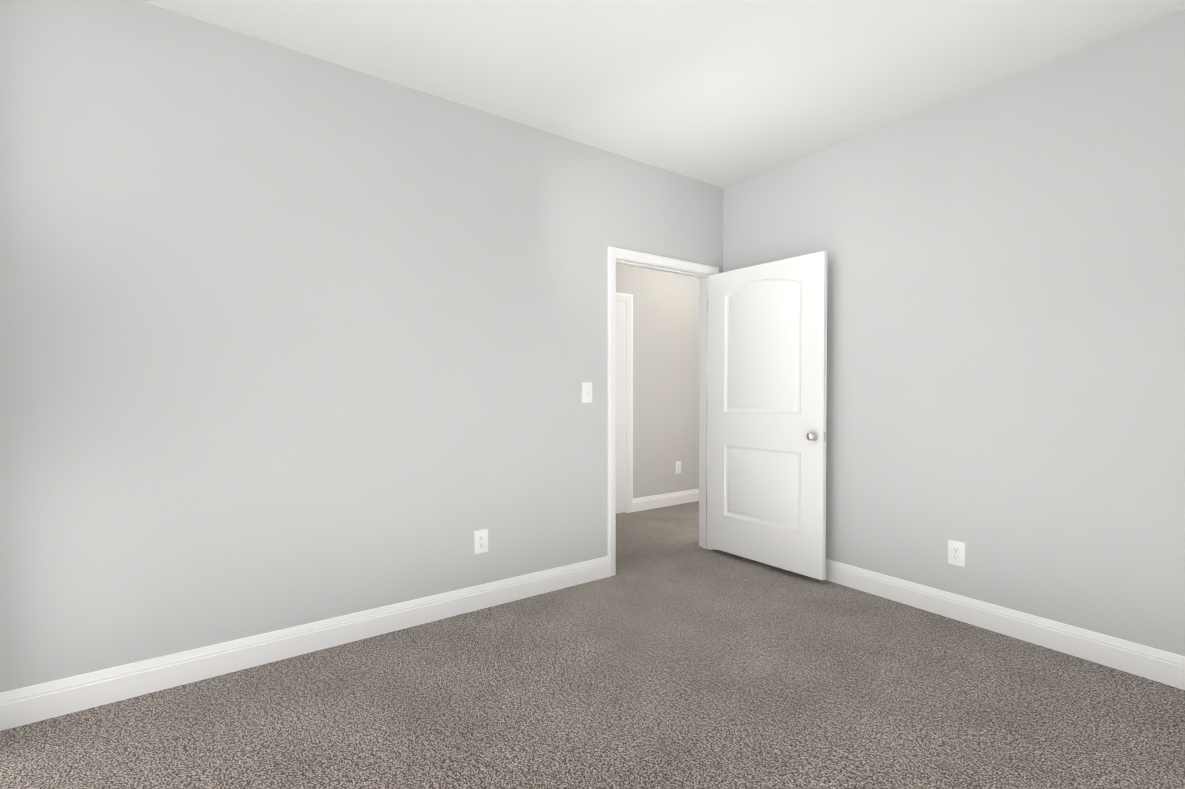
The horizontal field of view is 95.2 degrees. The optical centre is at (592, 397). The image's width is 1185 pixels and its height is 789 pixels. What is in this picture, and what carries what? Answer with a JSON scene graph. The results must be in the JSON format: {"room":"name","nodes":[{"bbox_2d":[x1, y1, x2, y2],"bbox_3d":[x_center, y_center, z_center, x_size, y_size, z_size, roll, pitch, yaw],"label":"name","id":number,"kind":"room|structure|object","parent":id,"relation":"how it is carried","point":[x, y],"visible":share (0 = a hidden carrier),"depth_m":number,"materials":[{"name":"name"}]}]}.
{"room":"empty bedroom","nodes":[
{"label":"empty bedroom","id":0,"kind":"room"},
{"bbox_2d":[0,0,722,692],"bbox_3d":[-0.646,-0.202,3.007,3.935,2.720,0.115,-1,1,-36],"label":"wall","id":1,"kind":"structure","parent":0,"point":[290,338],"depth_m":2.38,"materials":[{"name":"grey paint"}]},
{"bbox_2d":[0,556,608,730],"bbox_3d":[-0.994,1.098,2.697,2.696,0.130,0.016,-1,1,-36],"label":"baseboard","id":2,"kind":"structure","parent":1,"relation":"attached to","point":[42,701],"depth_m":2.36,"materials":[{"name":"white paint"}]},
{"bbox_2d":[474,529,487,553],"bbox_3d":[-0.610,0.791,2.973,0.082,0.129,0.008,-1,1,-36],"label":"outlet","id":3,"kind":"object","parent":1,"relation":"attached to","point":[480,541],"visible":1,"depth_m":2.97,"materials":[{"name":"white plastic"}]},
{"bbox_2d":[582,382,591,402],"bbox_3d":[-0.029,-0.032,3.370,0.078,0.127,0.019,-1,1,-36],"label":"light switch","id":4,"kind":"object","parent":1,"relation":"attached to","point":[586,392],"visible":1,"depth_m":3.37,"materials":[{"name":"white plastic"}]},
{"bbox_2d":[608,246,718,576],"bbox_3d":[0.483,0.088,3.821,1.032,2.115,0.153,-1,1,-36],"label":"door frame","id":5,"kind":"structure","parent":1,"relation":"attached to","point":[614,253],"depth_m":3.71,"materials":[{"name":"white paint"}]},
{"bbox_2d":[708,251,827,580],"bbox_3d":[1.145,0.109,3.659,0.157,2.008,0.919,-1,1,-38],"label":"door","id":6,"kind":"structure","parent":1,"relation":"in","point":[767,370],"depth_m":3.59,"materials":[{"name":"white paint"}]},
{"bbox_2d":[0,501,1184,788],"bbox_3d":[0.989,1.211,2.819,6.350,0.100,5.000,-1,1,-36],"label":"floor","id":7,"kind":"structure","parent":0,"point":[670,653],"depth_m":2.05,"materials":[{"name":"carpet"}]},
{"bbox_2d":[616,263,699,514],"bbox_3d":[0.063,-0.234,5.138,5.130,2.720,0.115,-1,1,-36],"label":"wall","id":8,"kind":"structure","parent":0,"point":[666,319],"depth_m":5.55,"materials":[{"name":"grey paint"}]},
{"bbox_2d":[616,301,625,513],"bbox_3d":[-0.006,0.097,5.017,0.818,2.038,0.006,-1,1,-36],"label":"hall door","id":9,"kind":"structure","parent":8,"relation":"in","point":[620,406],"depth_m":5.21,"materials":[{"name":"white paint"}]},
{"bbox_2d":[616,293,632,512],"bbox_3d":[-0.004,0.065,5.013,0.970,2.127,0.019,-1,1,-36],"label":"door frame","id":10,"kind":"structure","parent":8,"relation":"attached to","point":[627,298],"depth_m":5.27,"materials":[{"name":"white paint"}]},
{"bbox_2d":[633,489,698,511],"bbox_3d":[1.240,1.049,5.921,2.095,0.130,0.016,-1,1,-36],"label":"baseboard","id":11,"kind":"structure","parent":8,"relation":"attached to","point":[660,500],"depth_m":5.55,"materials":[{"name":"white paint"}]},
{"bbox_2d":[675,461,680,473],"bbox_3d":[0.901,0.733,5.678,0.082,0.129,0.008,-1,1,-36],"label":"outlet","id":12,"kind":"object","parent":8,"relation":"attached to","point":[677,467],"visible":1,"depth_m":5.67,"materials":[{"name":"white plastic"}]},
{"bbox_2d":[139,0,1184,187],"bbox_3d":[0.989,-1.609,2.777,6.350,0.100,5.000,-1,1,-36],"label":"ceiling","id":13,"kind":"structure","parent":0,"point":[722,93],"depth_m":2.46,"materials":[{"name":"white paint"}]},
{"bbox_2d":[723,10,1184,655],"bbox_3d":[2.038,-0.198,2.737,0.115,2.720,3.680,-1,1,-36],"label":"wall","id":14,"kind":"structure","parent":0,"point":[1005,332],"depth_m":2.62,"materials":[{"name":"grey paint"}]},
{"bbox_2d":[947,539,965,567],"bbox_3d":[1.904,0.816,2.834,0.008,0.129,0.082,-1,1,-36],"label":"outlet","id":15,"kind":"object","parent":14,"relation":"attached to","point":[956,552],"visible":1,"depth_m":2.83,"materials":[{"name":"white plastic"}]},
{"bbox_2d":[825,559,1184,689],"bbox_3d":[1.966,1.097,2.724,0.040,0.130,3.420,-1,1,-36],"label":"baseboard","id":16,"kind":"structure","parent":14,"relation":"attached to","point":[1158,665],"depth_m":2.59,"materials":[{"name":"white paint"}]}
]}

